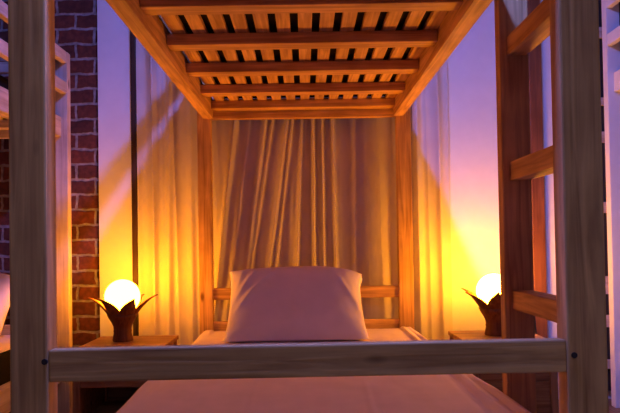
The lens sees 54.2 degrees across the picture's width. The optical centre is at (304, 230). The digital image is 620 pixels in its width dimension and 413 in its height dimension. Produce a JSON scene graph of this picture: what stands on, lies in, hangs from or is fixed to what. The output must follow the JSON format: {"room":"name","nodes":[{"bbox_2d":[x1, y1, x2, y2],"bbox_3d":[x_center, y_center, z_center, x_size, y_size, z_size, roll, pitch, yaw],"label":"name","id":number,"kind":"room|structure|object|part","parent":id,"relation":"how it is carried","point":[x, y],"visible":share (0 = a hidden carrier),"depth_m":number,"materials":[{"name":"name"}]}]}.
{"room":"dormitory","nodes":[
{"label":"dormitory","id":0,"kind":"room"},
{"bbox_2d":[0,0,99,347],"bbox_3d":[0.193,-0.427,3.419,6.400,2.720,0.180,-1,-1,0],"label":"wall","id":1,"kind":"structure","parent":0,"point":[75,20],"depth_m":3.33,"materials":[{"name":"red brick"}]},
{"bbox_2d":[9,399,619,412],"bbox_3d":[0.215,0.925,0.432,6.400,0.100,6.100,-1,-1,0],"label":"floor","id":2,"kind":"structure","parent":0,"point":[612,409],"depth_m":3.08,"materials":[{"name":"brown wood"}]},
{"bbox_2d":[0,0,72,412],"bbox_3d":[-1.755,0.004,2.130,1.090,1.868,2.033,-1,-1,0],"label":"bunk bed","id":3,"kind":"object","parent":2,"relation":"on","point":[62,58],"visible":0.31,"depth_m":3.10,"materials":[{"name":"brown wood"}]},
{"bbox_2d":[0,75,8,89],"bbox_3d":[-1.765,-0.633,2.147,0.910,0.096,1.917,-1,-1,0],"label":"mattress","id":4,"kind":"object","parent":3,"relation":"on","point":[3,81],"visible":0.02,"depth_m":2.64,"materials":[{"name":"black fabric"}]},
{"bbox_2d":[0,350,9,385],"bbox_3d":[-1.746,0.602,2.123,0.910,0.158,1.917,-1,-1,0],"label":"mattress","id":5,"kind":"object","parent":3,"relation":"on","point":[5,356],"visible":0.02,"depth_m":2.61,"materials":[{"name":"brown fabric"}]},
{"bbox_2d":[0,335,9,352],"bbox_3d":[-1.747,0.512,2.124,0.920,0.014,1.895,-1,-1,0],"label":"sheet","id":6,"kind":"object","parent":5,"relation":"on","point":[4,339],"visible":0.28,"depth_m":2.78,"materials":[{"name":"pink fabric"}]},
{"bbox_2d":[0,273,9,334],"bbox_3d":[-1.631,0.348,2.713,0.663,0.323,0.314,-1,-1,3],"label":"pillow","id":7,"kind":"object","parent":6,"relation":"on","point":[4,278],"visible":0.63,"depth_m":2.72,"materials":[{"name":"fabric"}]},
{"bbox_3d":[-1.257,0.698,2.118,0.052,0.105,1.939,-1,-1,0],"label":"rail","id":8,"kind":"part","parent":3,"relation":"part of","materials":[{"name":"brown wood"}]},
{"bbox_3d":[-1.277,-0.550,2.142,0.052,0.102,1.939,-1,-1,0],"label":"rail","id":9,"kind":"part","parent":3,"relation":"part of","materials":[{"name":"brown wood"}]},
{"bbox_3d":[-1.241,-0.908,2.149,0.030,0.058,1.939,-1,-1,0],"label":"guard rail","id":10,"kind":"part","parent":3,"relation":"part of","materials":[{"name":"brown wood"}]},
{"bbox_3d":[-1.239,-0.750,2.146,0.030,0.060,1.939,-1,-1,0],"label":"guard rail","id":11,"kind":"part","parent":3,"relation":"part of","materials":[{"name":"brown wood"}]},
{"bbox_3d":[-1.245,0.015,3.124,0.070,1.868,0.046,-1,-1,0],"label":"post","id":12,"kind":"part","parent":3,"relation":"part of","materials":[{"name":"brown wood"}]},
{"bbox_2d":[72,335,178,412],"bbox_3d":[-0.829,0.733,2.852,0.390,0.410,0.410,-1,-1,0],"label":"nightstand","id":13,"kind":"object","parent":2,"relation":"on","point":[96,396],"visible":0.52,"depth_m":2.84,"materials":[{"name":"brown wood"}]},
{"bbox_3d":[-1.002,0.742,2.668,0.032,0.390,0.032,-1,-1,0],"label":"leg","id":14,"kind":"part","parent":13,"relation":"part of","materials":[{"name":"brown wood"}]},
{"bbox_3d":[-1.003,0.716,2.852,0.014,0.330,0.332,-1,-1,0],"label":"panel","id":15,"kind":"part","parent":13,"relation":"part of","materials":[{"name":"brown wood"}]},
{"bbox_3d":[-1.001,0.750,3.034,0.032,0.390,0.032,-1,-1,0],"label":"leg","id":16,"kind":"part","parent":13,"relation":"part of","materials":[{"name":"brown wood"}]},
{"bbox_2d":[91,400,127,412],"bbox_3d":[-0.827,0.850,2.853,0.330,0.016,0.340,-1,-1,0],"label":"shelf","id":17,"kind":"object","parent":13,"relation":"attached to","point":[103,406],"depth_m":2.90,"materials":[{"name":"brown wood"}]},
{"bbox_2d":[88,279,157,341],"bbox_3d":[-0.873,0.383,2.914,0.331,0.294,0.294,-1,-1,-6],"label":"table lamp","id":18,"kind":"object","parent":13,"relation":"on","point":[121,304],"visible":1,"depth_m":2.86,"materials":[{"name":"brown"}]},
{"bbox_3d":[-0.877,0.319,2.915,0.166,0.166,0.166,-1,-1,-6],"label":"globe","id":19,"kind":"part","parent":18,"relation":"part of","materials":[{"name":"white glass"}]},
{"bbox_3d":[-0.829,0.717,3.035,0.312,0.330,0.016,-1,-1,0],"label":"panel","id":20,"kind":"part","parent":13,"relation":"part of","materials":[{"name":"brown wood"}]},
{"bbox_2d":[8,0,608,412],"bbox_3d":[0.037,-0.085,2.131,1.166,1.990,2.033,-1,-1,0],"label":"bunk bed","id":21,"kind":"object","parent":2,"relation":"on","point":[578,353],"visible":0.89,"depth_m":1.15,"materials":[{"name":"brown wood"}]},
{"bbox_3d":[-0.512,-0.095,1.140,0.070,1.990,0.046,-1,-1,0],"label":"post","id":22,"kind":"part","parent":21,"relation":"part of","materials":[{"name":"brown wood"}]},
{"bbox_3d":[-0.497,-0.642,2.143,0.052,0.102,1.939,-1,-1,0],"label":"rail","id":23,"kind":"part","parent":21,"relation":"part of","materials":[{"name":"brown wood"}]},
{"bbox_3d":[-0.540,-0.735,2.145,0.030,0.099,1.939,-1,-1,0],"label":"guard rail","id":24,"kind":"part","parent":21,"relation":"part of","materials":[{"name":"brown wood"}]},
{"bbox_3d":[-0.511,-0.057,3.125,0.070,1.990,0.046,-1,-1,0],"label":"post","id":25,"kind":"part","parent":21,"relation":"part of","materials":[{"name":"brown wood"}]},
{"bbox_2d":[178,11,431,98],"bbox_3d":[-0.012,-0.741,2.148,0.910,0.096,1.917,-1,-1,0],"label":"mattress","id":26,"kind":"object","parent":21,"relation":"on","point":[293,16],"visible":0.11,"depth_m":2.12,"materials":[{"name":"black fabric"}]},
{"bbox_3d":[0.514,-0.073,3.125,0.075,1.990,0.046,-1,-1,0],"label":"post","id":27,"kind":"part","parent":21,"relation":"part of","materials":[{"name":"brown wood"}]},
{"bbox_3d":[0.479,-0.658,2.143,0.052,0.102,1.939,-1,-1,0],"label":"rail","id":28,"kind":"part","parent":21,"relation":"part of","materials":[{"name":"brown wood"}]},
{"bbox_3d":[0.513,-0.111,1.140,0.075,1.990,0.046,-1,-1,0],"label":"post","id":29,"kind":"part","parent":21,"relation":"part of","materials":[{"name":"brown wood"}]},
{"bbox_3d":[0.009,0.574,2.123,0.910,0.158,1.917,-1,-1,0],"label":"mattress","id":30,"kind":"object","parent":21,"relation":"on","visible":0},
{"bbox_2d":[116,326,530,412],"bbox_3d":[0.007,0.598,2.121,1.082,0.305,1.895,-1,-1,0],"label":"sheet","id":31,"kind":"object","parent":30,"relation":"on","point":[444,393],"visible":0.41,"depth_m":1.73,"materials":[{"name":"pink fabric"}]},
{"bbox_2d":[221,266,369,341],"bbox_3d":[-0.036,0.328,2.793,0.662,0.316,0.324,-1,-1,2],"label":"pillow","id":32,"kind":"object","parent":31,"relation":"on","point":[293,303],"visible":1,"depth_m":2.71,"materials":[{"name":"fabric"}]},
{"bbox_2d":[448,330,558,412],"bbox_3d":[0.921,0.706,2.852,0.390,0.410,0.410,-1,-1,0],"label":"nightstand","id":33,"kind":"object","parent":2,"relation":"on","point":[546,382],"visible":0.19,"depth_m":2.66,"materials":[{"name":"brown wood"}]},
{"bbox_2d":[461,274,501,335],"bbox_3d":[0.914,0.355,2.914,0.331,0.294,0.294,0,-1,-20],"label":"table lamp","id":34,"kind":"object","parent":33,"relation":"on","point":[488,290],"visible":0.75,"depth_m":2.87,"materials":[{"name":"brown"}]},
{"bbox_3d":[0.910,0.291,2.915,0.166,0.166,0.166,0,-1,-20],"label":"globe","id":35,"kind":"part","parent":34,"relation":"part of","materials":[{"name":"white glass"}]},
{"bbox_3d":[0.922,0.735,2.665,0.312,0.143,0.014,-1,-1,0],"label":"panel","id":36,"kind":"part","parent":33,"relation":"part of","materials":[{"name":"brown wood"}]},
{"bbox_3d":[1.094,0.710,2.668,0.032,0.390,0.032,-1,-1,0],"label":"leg","id":37,"kind":"part","parent":33,"relation":"part of","materials":[{"name":"brown wood"}]},
{"bbox_2d":[601,0,619,407],"bbox_3d":[2.109,-0.282,2.135,1.090,2.320,2.033,-1,-1,0],"label":"bunk bed","id":38,"kind":"object","parent":2,"relation":"on","point":[610,26],"visible":1,"depth_m":3.11,"materials":[{"name":"white paint"}]},
{"bbox_3d":[1.566,-1.194,2.153,0.030,0.060,1.939,-1,-1,0],"label":"guard rail","id":39,"kind":"part","parent":38,"relation":"part of","materials":[{"name":"white paint"}]},
{"bbox_3d":[1.569,-0.999,2.150,0.030,0.060,1.939,-1,-1,0],"label":"guard rail","id":40,"kind":"part","parent":38,"relation":"part of","materials":[{"name":"white paint"}]},
{"bbox_3d":[1.614,-0.780,2.145,0.052,0.102,1.939,-1,-1,0],"label":"rail","id":41,"kind":"part","parent":38,"relation":"part of","materials":[{"name":"white paint"}]},
{"bbox_2d":[97,0,610,399],"bbox_3d":[1.136,-0.445,3.309,4.514,2.720,0.040,-1,-1,0],"label":"wall","id":42,"kind":"structure","parent":0,"point":[471,67],"depth_m":3.29,"materials":[{"name":"white paint"}]},
{"bbox_2d":[130,31,138,335],"bbox_3d":[-0.921,-0.413,3.274,0.028,2.720,0.030,-1,-1,0],"label":"trim","id":43,"kind":"structure","parent":42,"relation":"attached to","point":[132,36],"depth_m":3.26,"materials":[{"name":"brown wood"}]},
{"bbox_2d":[527,0,547,337],"bbox_3d":[1.248,-0.447,3.271,0.066,2.720,0.035,-1,-1,0],"label":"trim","id":44,"kind":"structure","parent":42,"relation":"attached to","point":[535,74],"depth_m":3.25,"materials":[{"name":"brown wood"}]},
{"bbox_2d":[598,0,619,390],"bbox_3d":[1.798,-0.259,3.260,0.497,2.674,0.049,-1,-1,0],"label":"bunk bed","id":45,"kind":"object","parent":42,"relation":"attached to","point":[599,1],"visible":0.02,"depth_m":3.25,"materials":[{"name":"paint"}]},
{"bbox_3d":[-0.047,-1.402,3.277,1.950,0.035,0.061,-1,-1,0],"label":"curtain rod","id":46,"kind":"object","parent":42,"relation":"attached to","visible":0},
{"bbox_2d":[136,38,452,344],"bbox_3d":[-0.060,-0.247,3.224,1.672,2.300,0.072,-1,-1,0],"label":"curtain","id":47,"kind":"object","parent":46,"relation":"hanging from","point":[287,192],"visible":0.43,"depth_m":3.24,"materials":[{"name":"white fabric"}]}
]}

